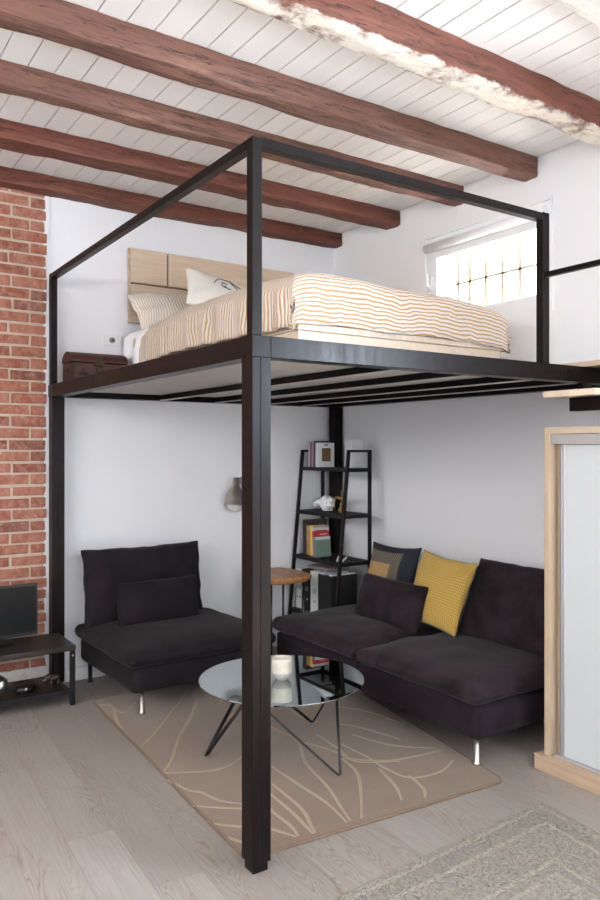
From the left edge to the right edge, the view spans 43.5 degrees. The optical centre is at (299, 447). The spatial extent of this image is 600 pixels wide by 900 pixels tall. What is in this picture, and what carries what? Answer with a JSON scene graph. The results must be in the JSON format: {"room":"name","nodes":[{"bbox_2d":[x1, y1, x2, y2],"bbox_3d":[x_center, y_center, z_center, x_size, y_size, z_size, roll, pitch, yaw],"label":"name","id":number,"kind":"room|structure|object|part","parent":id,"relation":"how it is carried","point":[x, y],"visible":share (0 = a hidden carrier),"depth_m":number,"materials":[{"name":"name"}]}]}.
{"room":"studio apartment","nodes":[
{"label":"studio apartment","id":0,"kind":"room"},
{"bbox_2d":[0,187,46,671],"bbox_3d":[-3.497,-0.101,3.749,4.394,3.342,0.022,0,0,-34],"label":"brick wall","id":1,"kind":"structure","parent":0,"point":[22,215],"depth_m":4.88,"materials":[{"name":"red brick"}]},
{"bbox_2d":[0,665,46,681],"bbox_3d":[-3.454,1.502,3.774,4.294,0.145,0.039,0,0,-34],"label":"trim","id":2,"kind":"structure","parent":1,"relation":"attached to","point":[40,671],"depth_m":4.88,"materials":[{"name":"white paint"}]},
{"bbox_2d":[43,196,48,673],"bbox_3d":[-1.680,-0.106,4.974,0.036,3.352,0.012,0,0,-34],"label":"trim","id":3,"kind":"structure","parent":1,"relation":"attached to","point":[46,223],"depth_m":4.97,"materials":[{"name":"white paint"}]},
{"bbox_2d":[43,196,333,668],"bbox_3d":[-2.590,-0.130,4.522,6.760,3.400,0.250,0,0,-34],"label":"wall","id":4,"kind":"structure","parent":0,"point":[138,474],"depth_m":5.42,"materials":[{"name":"white paint"}]},
{"bbox_2d":[102,334,121,346],"bbox_3d":[-1.305,-0.748,5.222,0.140,0.080,0.020,0,0,-34],"label":"wall socket","id":5,"kind":"object","parent":4,"relation":"attached to","point":[107,339],"visible":1,"depth_m":5.22,"materials":[{"name":"white paint"}]},
{"bbox_2d":[48,635,276,682],"bbox_3d":[-0.690,1.528,5.638,2.360,0.085,0.014,0,0,-34],"label":"baseboard","id":6,"kind":"structure","parent":4,"relation":"attached to","point":[81,672],"depth_m":5.11,"materials":[{"name":"white paint"}]},
{"bbox_2d":[128,248,293,323],"bbox_3d":[-0.631,-1.141,5.660,1.378,0.522,0.044,0,0,-34],"label":"headboard","id":7,"kind":"object","parent":4,"relation":"attached to","point":[148,271],"visible":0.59,"depth_m":5.43,"materials":[{"name":"brown wood"}]},
{"bbox_3d":[-1.078,-1.282,5.349,0.274,0.239,0.026,0,0,-34],"label":"panel","id":8,"kind":"part","parent":7,"relation":"part of","materials":[{"name":"brown wood"}]},
{"bbox_3d":[-0.623,-1.016,5.655,1.370,0.271,0.026,0,0,-34],"label":"panel","id":9,"kind":"part","parent":7,"relation":"part of","materials":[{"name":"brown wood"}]},
{"bbox_3d":[-0.635,-1.140,5.673,1.340,0.500,0.018,0,0,-34],"label":"rail","id":10,"kind":"part","parent":7,"relation":"part of","materials":[{"name":"beige wood"}]},
{"bbox_3d":[-0.640,-1.282,5.644,0.758,0.239,0.026,0,0,-34],"label":"panel","id":11,"kind":"part","parent":7,"relation":"part of","materials":[{"name":"brown wood"}]},
{"bbox_3d":[-0.185,-1.282,5.949,0.314,0.239,0.026,0,0,-34],"label":"panel","id":12,"kind":"part","parent":7,"relation":"part of","materials":[{"name":"brown wood"}]},
{"bbox_2d":[224,477,241,511],"bbox_3d":[-0.488,0.350,5.683,0.171,0.261,0.280,0,0,-4],"label":"wall lamp","id":13,"kind":"object","parent":4,"relation":"attached to","point":[233,500],"visible":0.82,"depth_m":5.59,"materials":[{"name":"silver metal"}]},
{"bbox_3d":[-0.485,0.420,5.629,0.124,0.121,0.124,0,0,-34],"label":"bulb","id":14,"kind":"part","parent":13,"relation":"part of","materials":[{"name":"white glass"}]},
{"bbox_2d":[0,646,599,899],"bbox_3d":[-0.306,1.620,1.388,7.060,0.100,8.100,0,0,-34],"label":"floor","id":15,"kind":"structure","parent":0,"point":[85,814],"depth_m":3.15,"materials":[{"name":"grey wood"}]},
{"bbox_2d":[0,633,75,706],"bbox_3d":[-1.979,1.387,4.414,1.215,0.366,0.380,0,0,-34],"label":"tv stand","id":16,"kind":"object","parent":15,"relation":"on","point":[52,643],"visible":0.91,"depth_m":4.58,"materials":[{"name":"laminate"}]},
{"bbox_2d":[0,675,7,695],"bbox_3d":[-1.793,1.413,4.473,0.110,0.116,0.110,0,0,-34],"label":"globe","id":17,"kind":"object","parent":16,"relation":"on","point":[3,681],"visible":1,"depth_m":4.45,"materials":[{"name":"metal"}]},
{"bbox_2d":[0,582,37,647],"bbox_3d":[-1.893,1.028,4.568,0.600,0.350,0.200,0,0,-34],"label":"television","id":18,"kind":"object","parent":16,"relation":"on","point":[18,602],"visible":1,"depth_m":4.68,"materials":[{"name":"black plastic"}]},
{"bbox_2d":[14,683,34,692],"bbox_3d":[-1.673,1.454,4.564,0.121,0.036,0.113,0,0,-34],"label":"gadget","id":19,"kind":"object","parent":16,"relation":"on","point":[23,687],"visible":1,"depth_m":4.53,"materials":[{"name":"plastic"}]},
{"bbox_2d":[40,674,60,687],"bbox_3d":[-1.535,1.430,4.628,0.137,0.082,0.044,0,0,-45],"label":"elephant figurine","id":20,"kind":"object","parent":16,"relation":"on","point":[52,678],"visible":1,"depth_m":4.63,"materials":[{"name":"brown wood"}]},
{"bbox_3d":[-1.583,1.403,4.886,0.028,0.334,0.030,0,0,-34],"label":"leg","id":21,"kind":"part","parent":16,"relation":"part of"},
{"bbox_3d":[-1.393,1.403,4.602,0.028,0.334,0.030,0,0,-34],"label":"leg","id":22,"kind":"part","parent":16,"relation":"part of","materials":[{"name":"black metal"}]},
{"bbox_2d":[75,541,275,713],"bbox_3d":[-0.833,1.121,4.951,1.052,0.897,0.996,0,0,-34],"label":"lounge chair","id":23,"kind":"object","parent":15,"relation":"on","point":[141,657],"visible":0.78,"depth_m":4.78,"materials":[{"name":"grey fabric"}]},
{"bbox_3d":[-1.409,1.492,5.052,0.038,0.155,0.038,0,0,-34],"label":"leg","id":24,"kind":"part","parent":23,"relation":"part of","materials":[{"name":"black paint"}]},
{"bbox_2d":[81,541,201,628],"bbox_3d":[-1.069,0.927,5.175,0.867,0.507,0.223,0,0,-34],"label":"cushion","id":25,"kind":"object","parent":23,"relation":"on","point":[104,568],"depth_m":5.03,"materials":[{"name":"grey fabric"}]},
{"bbox_3d":[-0.929,1.487,4.424,0.038,0.144,0.038,0,0,-34],"label":"leg","id":26,"kind":"part","parent":23,"relation":"part of","materials":[{"name":"silver metal"}]},
{"bbox_2d":[114,575,199,626],"bbox_3d":[-0.949,1.021,5.037,0.592,0.281,0.188,0,0,-34],"label":"lumbar pillow","id":27,"kind":"object","parent":23,"relation":"on","point":[176,597],"visible":0.98,"depth_m":4.96,"materials":[{"name":"grey fabric"}]},
{"bbox_2d":[75,607,275,667],"bbox_3d":[-0.832,1.206,4.952,1.037,0.139,0.982,0,0,-34],"label":"seat cushion","id":28,"kind":"object","parent":23,"relation":"on","point":[212,634],"depth_m":4.64,"materials":[{"name":"grey fabric"}]},
{"bbox_2d":[271,567,311,654],"bbox_3d":[-0.158,1.244,5.533,0.403,0.652,0.476,0,0,-34],"label":"side table","id":29,"kind":"object","parent":15,"relation":"on","point":[279,576],"visible":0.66,"depth_m":5.42,"materials":[{"name":"brown wood"}]},
{"bbox_3d":[-0.205,1.270,5.346,0.018,0.600,0.018,0,0,-34],"label":"leg","id":30,"kind":"part","parent":29,"relation":"part of","materials":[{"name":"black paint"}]},
{"bbox_3d":[-0.129,1.270,5.735,0.018,0.600,0.018,0,0,-34],"label":"leg","id":31,"kind":"part","parent":29,"relation":"part of","materials":[{"name":"black paint"}]},
{"bbox_3d":[0.027,1.270,5.503,0.018,0.600,0.018,0,0,-34],"label":"leg","id":32,"kind":"part","parent":29,"relation":"part of","materials":[{"name":"black paint"}]},
{"bbox_2d":[93,682,501,855],"bbox_3d":[-0.072,1.563,4.142,1.595,0.012,2.105,0,0,-30],"label":"rug","id":33,"kind":"object","parent":15,"relation":"on","point":[391,766],"visible":0.86,"depth_m":3.72,"materials":[{"name":"beige fabric"}]},
{"bbox_2d":[198,655,363,775],"bbox_3d":[-0.093,1.359,3.825,0.840,0.381,0.840,0,0,-34],"label":"round coffee table","id":34,"kind":"object","parent":33,"relation":"on","point":[312,680],"visible":0.88,"depth_m":3.73,"materials":[{"name":"glass"}]},
{"bbox_3d":[-0.093,1.172,3.825,0.840,0.008,0.840,0,0,-34],"label":"glass","id":35,"kind":"part","parent":34,"relation":"part of","materials":[{"name":"clear glass"}]},
{"bbox_2d":[272,655,291,680],"bbox_3d":[-0.092,1.114,3.805,0.104,0.107,0.104,0,0,-34],"label":"candle","id":36,"kind":"object","parent":34,"relation":"on","point":[281,664],"visible":1,"depth_m":3.77,"materials":[{"name":"white wax"}]},
{"bbox_2d":[48,136,599,874],"bbox_3d":[0.475,0.209,3.893,2.348,2.722,4.188,0,0,-34],"label":"frame","id":37,"kind":"object","parent":15,"relation":"on","point":[255,371],"visible":0.83,"depth_m":3.38,"materials":[{"name":"brown paint"}]},
{"bbox_3d":[-1.625,-0.780,4.951,0.042,0.729,0.042,0,0,-34],"label":"post","id":38,"kind":"part","parent":37,"relation":"part of","materials":[{"name":"black metal"}]},
{"bbox_3d":[-1.602,0.600,4.951,0.080,1.871,0.080,0,0,-34],"label":"post","id":39,"kind":"part","parent":37,"relation":"part of","materials":[{"name":"black metal"}]},
{"bbox_2d":[62,352,127,380],"bbox_3d":[-1.366,-0.523,5.012,0.388,0.214,0.218,0,0,-34],"label":"wooden chest","id":40,"kind":"object","parent":37,"relation":"on","point":[75,364],"visible":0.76,"depth_m":4.91,"materials":[{"name":"red wood"}]},
{"bbox_3d":[-1.367,-0.594,5.018,0.383,0.072,0.207,0,0,-34],"label":"lid","id":41,"kind":"part","parent":40,"relation":"part of","materials":[{"name":"red wood"}]},
{"bbox_3d":[-0.897,-1.127,3.867,0.040,0.035,2.570,0,0,-34],"label":"railing","id":42,"kind":"part","parent":37,"relation":"part of","materials":[{"name":"black metal"}]},
{"bbox_3d":[-0.169,-0.780,2.782,0.042,0.729,0.042,0,0,-34],"label":"post","id":43,"kind":"part","parent":37,"relation":"part of","materials":[{"name":"black metal"}]},
{"bbox_3d":[-0.164,0.600,2.809,0.080,1.871,0.080,0,0,-34],"label":"post","id":44,"kind":"part","parent":37,"relation":"part of","materials":[{"name":"black metal"}]},
{"bbox_2d":[162,324,502,357],"bbox_3d":[-0.004,-0.596,4.773,1.415,0.361,2.082,0,0,-34],"label":"bed","id":45,"kind":"object","parent":37,"relation":"on","point":[347,335],"visible":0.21,"depth_m":3.82,"materials":[{"name":"white fabric"}]},
{"bbox_2d":[123,331,142,364],"bbox_3d":[-0.497,-0.626,5.506,1.528,0.372,0.360,0,0,-34],"label":"sheet","id":46,"kind":"object","parent":45,"relation":"on","point":[128,346],"visible":0.07,"depth_m":5.19,"materials":[{"name":"fabric"}]},
{"bbox_3d":[-0.025,-0.682,4.804,1.359,0.189,2.005,0,0,-34],"label":"mattress","id":47,"kind":"part","parent":45,"relation":"part of","materials":[{"name":"white fabric"}]},
{"bbox_2d":[133,274,509,362],"bbox_3d":[0.035,-0.710,4.705,1.538,0.337,1.994,0,0,-34],"label":"striped duvet","id":48,"kind":"object","parent":45,"relation":"on","point":[319,300],"visible":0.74,"depth_m":3.93,"materials":[{"name":"fabric"}]},
{"bbox_2d":[126,292,191,328],"bbox_3d":[-0.861,-0.949,5.266,0.623,0.330,0.325,0,0,-34],"label":"bed pillow","id":49,"kind":"object","parent":48,"relation":"on","point":[150,307],"visible":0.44,"depth_m":5.14,"materials":[{"name":"beige fabric"}]},
{"bbox_2d":[185,268,244,305],"bbox_3d":[-0.540,-1.023,5.084,0.545,0.382,0.224,0,0,-28],"label":"pillow","id":50,"kind":"object","parent":48,"relation":"on","point":[202,287],"visible":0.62,"depth_m":4.99,"materials":[{"name":"beige fabric"}]},
{"bbox_3d":[0.294,0.600,6.185,0.080,1.871,0.080,0,0,-34],"label":"post","id":51,"kind":"part","parent":37,"relation":"part of","materials":[{"name":"black metal"}]},
{"bbox_3d":[0.511,-1.130,3.239,1.596,0.036,0.040,0,0,-34],"label":"railing","id":52,"kind":"part","parent":37,"relation":"part of","materials":[{"name":"black metal"}]},
{"bbox_3d":[1.194,-0.784,3.697,0.048,0.736,0.042,0,0,-34],"label":"post","id":53,"kind":"part","parent":37,"relation":"part of","materials":[{"name":"black metal"}]},
{"bbox_2d":[543,388,599,411],"bbox_3d":[1.902,-0.227,3.240,0.710,0.097,1.513,0,0,-34],"label":"stair tread","id":54,"kind":"structure","parent":37,"relation":"attached to","point":[587,399],"depth_m":3.56,"materials":[{"name":"brown wood"}]},
{"bbox_3d":[1.621,-0.846,3.050,0.028,0.024,1.510,0,0,-34],"label":"railing","id":55,"kind":"part","parent":37,"relation":"part of","materials":[{"name":"black metal"}]},
{"bbox_2d":[561,360,599,367],"bbox_3d":[1.876,-0.404,3.516,0.275,0.088,1.400,0,0,-34],"label":"stair landing","id":56,"kind":"structure","parent":37,"relation":"attached to","point":[593,363],"depth_m":3.87,"materials":[{"name":"brown wood"}]},
{"bbox_2d":[288,450,371,614],"bbox_3d":[0.211,0.792,5.821,0.370,1.556,0.627,0,0,-34],"label":"ladder shelf","id":57,"kind":"object","parent":15,"relation":"on","point":[345,514],"visible":0.66,"depth_m":5.66,"materials":[{"name":"black metal"}]},
{"bbox_3d":[-0.040,0.792,6.016,0.172,1.556,0.022,0,0,-34],"label":"leg","id":58,"kind":"part","parent":57,"relation":"part of","materials":[{"name":"black metal"}]},
{"bbox_2d":[296,566,307,607],"bbox_3d":[0.078,1.111,6.051,0.244,0.315,0.040,0,0,-34],"label":"folder","id":59,"kind":"object","parent":57,"relation":"on","point":[297,568],"visible":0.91,"depth_m":5.99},
{"bbox_2d":[299,567,307,608],"bbox_3d":[0.100,1.111,6.018,0.244,0.315,0.035,0,0,-34],"label":"folder","id":60,"kind":"object","parent":57,"relation":"on","point":[300,569],"visible":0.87,"depth_m":5.95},
{"bbox_2d":[302,568,310,608],"bbox_3d":[0.125,1.111,5.982,0.244,0.315,0.048,0,0,-34],"label":"folder","id":61,"kind":"object","parent":57,"relation":"on","point":[303,570],"visible":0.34,"depth_m":5.93,"materials":[{"name":"cardboard"}]},
{"bbox_2d":[308,442,309,466],"bbox_3d":[0.134,0.051,6.084,0.145,0.200,0.023,0,0,-34],"label":"book","id":62,"kind":"object","parent":57,"relation":"on","point":[308,442],"visible":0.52,"depth_m":6.04,"materials":[{"name":"paper"}]},
{"bbox_2d":[305,569,314,610],"bbox_3d":[0.153,1.111,5.940,0.244,0.315,0.050,0,0,-34],"label":"folder","id":63,"kind":"object","parent":57,"relation":"on","point":[307,583],"visible":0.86,"depth_m":5.87,"materials":[{"name":"cardboard"}]},
{"bbox_2d":[311,441,313,466],"bbox_3d":[0.160,0.049,6.045,0.145,0.204,0.029,0,0,-34],"label":"book","id":64,"kind":"object","parent":57,"relation":"on","point":[312,442],"visible":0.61,"depth_m":6.00,"materials":[{"name":"grey paper"}]},
{"bbox_2d":[303,518,326,554],"bbox_3d":[0.121,0.710,6.054,0.200,0.275,0.051,0,0,-34],"label":"book","id":65,"kind":"object","parent":57,"relation":"on","point":[318,521],"visible":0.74,"depth_m":6.01,"materials":[{"name":"black paper"}]},
{"bbox_2d":[307,524,323,554],"bbox_3d":[0.136,0.731,6.004,0.170,0.232,0.048,0,0,-34],"label":"book","id":66,"kind":"object","parent":57,"relation":"on","point":[308,526],"visible":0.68,"depth_m":5.95,"materials":[{"name":"paper"}]},
{"bbox_2d":[310,525,328,555],"bbox_3d":[0.154,0.730,5.960,0.150,0.234,0.042,0,0,-34],"label":"book","id":67,"kind":"object","parent":57,"relation":"on","point":[313,526],"visible":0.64,"depth_m":5.93,"materials":[{"name":"yellow paper"}]},
{"bbox_2d":[312,530,328,556],"bbox_3d":[0.165,0.749,5.902,0.145,0.199,0.038,0,0,-34],"label":"book","id":68,"kind":"object","parent":57,"relation":"on","point":[323,532],"visible":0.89,"depth_m":5.88,"materials":[{"name":"red paper"}]},
{"bbox_2d":[312,527,328,555],"bbox_3d":[0.161,0.736,5.931,0.150,0.222,0.023,0,0,-34],"label":"book","id":69,"kind":"object","parent":57,"relation":"on","point":[318,528],"visible":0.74,"depth_m":5.92,"materials":[{"name":"white paper"}]},
{"bbox_2d":[313,536,330,557],"bbox_3d":[0.173,0.769,5.869,0.150,0.159,0.031,0,0,-34],"label":"book","id":70,"kind":"object","parent":57,"relation":"on","point":[321,544],"visible":1,"depth_m":5.86,"materials":[{"name":"green paper"}]},
{"bbox_2d":[314,441,329,466],"bbox_3d":[0.176,0.047,6.021,0.145,0.208,0.026,0,0,-34],"label":"book","id":71,"kind":"object","parent":57,"relation":"on","point":[314,441],"visible":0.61,"depth_m":5.98,"materials":[{"name":"paper"}]},
{"bbox_3d":[0.187,0.792,6.169,0.022,1.556,0.022,0,0,-34],"label":"leg","id":72,"kind":"part","parent":57,"relation":"part of","materials":[{"name":"black metal"}]},
{"bbox_2d":[313,495,334,510],"bbox_3d":[0.196,0.434,5.951,0.124,0.122,0.259,0,0,-34],"label":"rock","id":73,"kind":"object","parent":57,"relation":"on","point":[326,503],"visible":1,"depth_m":5.89,"materials":[{"name":"white stone"}]},
{"bbox_2d":[315,443,333,466],"bbox_3d":[0.198,0.055,5.971,0.165,0.192,0.026,0,0,-34],"label":"book","id":74,"kind":"object","parent":57,"relation":"on","point":[324,452],"visible":0.88,"depth_m":5.95,"materials":[{"name":"white paper"}]},
{"bbox_2d":[322,448,330,460],"bbox_3d":[0.208,0.053,5.964,0.085,0.105,0.002,0,0,-34],"label":"picture","id":75,"kind":"object","parent":74,"relation":"attached to","point":[326,452],"depth_m":5.96},
{"bbox_2d":[310,570,344,610],"bbox_3d":[0.213,1.109,5.842,0.254,0.320,0.108,0,0,-34],"label":"folder","id":76,"kind":"object","parent":57,"relation":"on","point":[314,580],"visible":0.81,"depth_m":5.78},
{"bbox_2d":[308,563,348,571],"bbox_3d":[0.220,0.930,5.860,0.222,0.032,0.263,0,0,-34],"label":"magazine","id":77,"kind":"object","parent":76,"relation":"on","point":[321,567],"visible":0.73,"depth_m":5.79,"materials":[{"name":"grey paper"}]},
{"bbox_2d":[318,573,356,609],"bbox_3d":[0.284,1.111,5.712,0.240,0.315,0.171,0,0,-34],"label":"magazine file","id":78,"kind":"object","parent":57,"relation":"on","point":[326,584],"visible":0.49,"depth_m":5.65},
{"bbox_2d":[323,570,348,574],"bbox_3d":[0.272,1.104,5.730,0.220,0.318,0.036,0,0,-34],"label":"stack","id":79,"kind":"object","parent":78,"relation":"in","point":[345,570],"visible":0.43,"depth_m":5.71,"materials":[{"name":"grey paper"}]},
{"bbox_2d":[329,572,354,576],"bbox_3d":[0.317,1.104,5.663,0.220,0.318,0.036,0,0,-34],"label":"stack","id":80,"kind":"object","parent":78,"relation":"in","point":[346,573],"visible":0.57,"depth_m":5.66,"materials":[{"name":"white paper"}]},
{"bbox_2d":[338,490,341,512],"bbox_3d":[0.306,0.409,5.709,0.029,0.179,0.054,0,0,-12],"label":"figurine","id":81,"kind":"object","parent":57,"relation":"on","point":[340,507],"visible":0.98,"depth_m":5.69,"materials":[{"name":"gold metal"}]},
{"bbox_3d":[0.298,0.792,5.514,0.172,1.556,0.022,0,0,-34],"label":"leg","id":82,"kind":"part","parent":57,"relation":"part of","materials":[{"name":"black metal"}]},
{"bbox_2d":[345,440,361,467],"bbox_3d":[0.406,0.045,5.714,0.105,0.212,0.088,0,0,-34],"label":"box","id":83,"kind":"object","parent":57,"relation":"on","point":[355,457],"visible":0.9,"depth_m":5.67,"materials":[{"name":"white cardboard"}]},
{"bbox_3d":[0.524,0.792,5.666,0.022,1.556,0.022,0,0,-34],"label":"leg","id":84,"kind":"part","parent":57,"relation":"part of","materials":[{"name":"black metal"}]},
{"bbox_2d":[272,559,543,764],"bbox_3d":[0.734,1.133,4.682,1.002,0.874,1.938,0,0,-34],"label":"sofa","id":85,"kind":"object","parent":15,"relation":"on","point":[485,680],"visible":0.8,"depth_m":4.23,"materials":[{"name":"grey fabric"}]},
{"bbox_2d":[273,605,459,657],"bbox_3d":[0.453,1.193,5.097,0.974,0.143,0.937,0,0,-34],"label":"seat cushion","id":86,"kind":"object","parent":85,"relation":"on","point":[336,632],"depth_m":4.81,"materials":[{"name":"fabric"}]},
{"bbox_2d":[354,573,427,633],"bbox_3d":[0.592,1.011,4.940,0.203,0.295,0.591,0,0,-34],"label":"throw cushion","id":87,"kind":"object","parent":85,"relation":"on","point":[399,604],"visible":0.98,"depth_m":4.83,"materials":[{"name":"fabric"}]},
{"bbox_2d":[367,541,421,582],"bbox_3d":[0.632,0.925,5.297,0.176,0.488,0.527,0,0,-34],"label":"throw cushion","id":88,"kind":"object","parent":85,"relation":"on","point":[399,564],"visible":0.52,"depth_m":5.23,"materials":[{"name":"fabric"}]},
{"bbox_2d":[413,550,477,635],"bbox_3d":[0.874,0.907,4.754,0.215,0.466,0.492,0,0,-34],"label":"throw cushion","id":89,"kind":"object","parent":85,"relation":"on","point":[448,582],"visible":0.82,"depth_m":4.65,"materials":[{"name":"yellow fabric"}]},
{"bbox_2d":[356,629,543,705],"bbox_3d":[0.988,1.194,4.290,0.986,0.140,0.969,0,0,-34],"label":"seat cushion","id":90,"kind":"object","parent":85,"relation":"on","point":[469,667],"depth_m":4.02,"materials":[{"name":"fabric"}]},
{"bbox_3d":[0.874,1.490,3.716,0.042,0.139,0.042,0,0,-34],"label":"leg","id":91,"kind":"part","parent":85,"relation":"part of","materials":[{"name":"metal"}]},
{"bbox_2d":[458,559,543,657],"bbox_3d":[1.289,0.933,4.384,0.292,0.474,0.824,0,0,-34],"label":"cushion","id":92,"kind":"object","parent":85,"relation":"on","point":[504,606],"depth_m":4.38,"materials":[{"name":"fabric"}]},
{"bbox_2d":[332,801,599,899],"bbox_3d":[0.405,1.566,1.643,2.970,0.009,2.067,0,0,-34],"label":"rug","id":93,"kind":"object","parent":15,"relation":"on","point":[535,852],"visible":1,"depth_m":2.80,"materials":[{"name":"beige fabric"}]},
{"bbox_2d":[534,426,599,795],"bbox_3d":[2.003,0.735,3.071,0.730,1.670,1.980,0,0,-34],"label":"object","id":94,"kind":"object","parent":15,"relation":"on","point":[570,754],"visible":1,"depth_m":3.57,"materials":[{"name":"brown wood"}]},
{"bbox_3d":[2.018,-0.084,3.076,0.700,0.032,1.913,0,0,-34],"label":"panel","id":95,"kind":"part","parent":94,"relation":"part of","materials":[{"name":"brown wood"}]},
{"bbox_3d":[1.767,-0.043,2.908,0.084,0.049,1.847,0,0,-34],"label":"rail","id":96,"kind":"part","parent":94,"relation":"part of","materials":[{"name":"beige wood"}]},
{"bbox_3d":[1.773,1.490,2.905,0.078,0.010,1.834,0,0,-34],"label":"rail","id":97,"kind":"part","parent":94,"relation":"part of","materials":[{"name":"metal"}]},
{"bbox_3d":[1.518,0.733,3.262,0.018,1.498,0.854,0,0,-34],"label":"door","id":98,"kind":"part","parent":94,"relation":"part of","materials":[{"name":"white paint"}]},
{"bbox_2d":[0,0,599,232],"bbox_3d":[-0.319,-1.829,1.229,7.260,0.121,8.250,0,0,-34],"label":"ceiling","id":99,"kind":"structure","parent":0,"point":[542,37],"depth_m":3.70,"materials":[{"name":"white wood"}]},
{"bbox_2d":[0,166,341,248],"bbox_3d":[-1.897,-1.715,4.763,5.380,0.119,0.141,0,0,-34],"label":"ceiling beam","id":100,"kind":"structure","parent":99,"relation":"attached to","point":[10,178],"depth_m":5.26,"materials":[{"name":"brown wood"}]},
{"bbox_2d":[0,118,400,229],"bbox_3d":[-1.513,-1.714,4.191,5.380,0.119,0.189,0,0,-34],"label":"ceiling beam","id":101,"kind":"structure","parent":99,"relation":"attached to","point":[16,137],"depth_m":4.59,"materials":[{"name":"brown wood"}]},
{"bbox_2d":[0,59,463,206],"bbox_3d":[-1.137,-1.708,3.630,5.380,0.132,0.120,0,0,-34],"label":"ceiling beam","id":102,"kind":"structure","parent":99,"relation":"attached to","point":[18,80],"depth_m":3.85,"materials":[{"name":"brown wood"}]},
{"bbox_2d":[0,0,537,182],"bbox_3d":[-0.803,-1.704,3.133,5.380,0.140,0.147,0,0,-34],"label":"ceiling beam","id":103,"kind":"structure","parent":99,"relation":"attached to","point":[62,23],"depth_m":3.44,"materials":[{"name":"brown wood"}]},
{"bbox_2d":[221,0,599,145],"bbox_3d":[-0.418,-1.689,2.560,5.383,0.170,0.168,0,0,-35],"label":"ceiling beam","id":104,"kind":"structure","parent":99,"relation":"attached to","point":[375,29],"depth_m":3.19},
{"bbox_2d":[550,0,599,25],"bbox_3d":[-0.049,-1.693,2.010,5.380,0.162,0.190,0,0,-34],"label":"ceiling beam","id":105,"kind":"structure","parent":99,"relation":"attached to","point":[589,10],"depth_m":2.77,"materials":[{"name":"white paint"}]},
{"bbox_2d":[334,139,599,624],"bbox_3d":[2.514,-0.130,3.252,0.300,3.400,8.050,0,0,-34],"label":"wall","id":106,"kind":"structure","parent":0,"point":[460,479],"depth_m":4.97,"materials":[{"name":"white paint"}]},
{"bbox_2d":[423,205,547,259],"bbox_3d":[1.171,-1.390,4.916,0.075,0.120,1.020,0,0,-34],"label":"roller blind","id":107,"kind":"object","parent":106,"relation":"attached to","point":[514,225],"visible":0.78,"depth_m":4.89,"materials":[{"name":"white fabric"}]},
{"bbox_2d":[424,195,552,310],"bbox_3d":[1.247,-1.163,4.964,0.195,0.685,1.095,0,0,-34],"label":"window","id":108,"kind":"structure","parent":106,"relation":"in","point":[502,270],"depth_m":5.00,"materials":[{"name":"white paint"}]},
{"bbox_3d":[0.922,-1.170,5.335,0.068,0.121,0.035,0,0,-34],"label":"handle","id":109,"kind":"part","parent":108,"relation":"part of","materials":[{"name":"white paint"}]},
{"bbox_3d":[1.321,-1.173,4.983,0.050,0.485,0.915,0,0,-34],"label":"frame","id":110,"kind":"part","parent":108,"relation":"part of","materials":[{"name":"white paint"}]}
]}

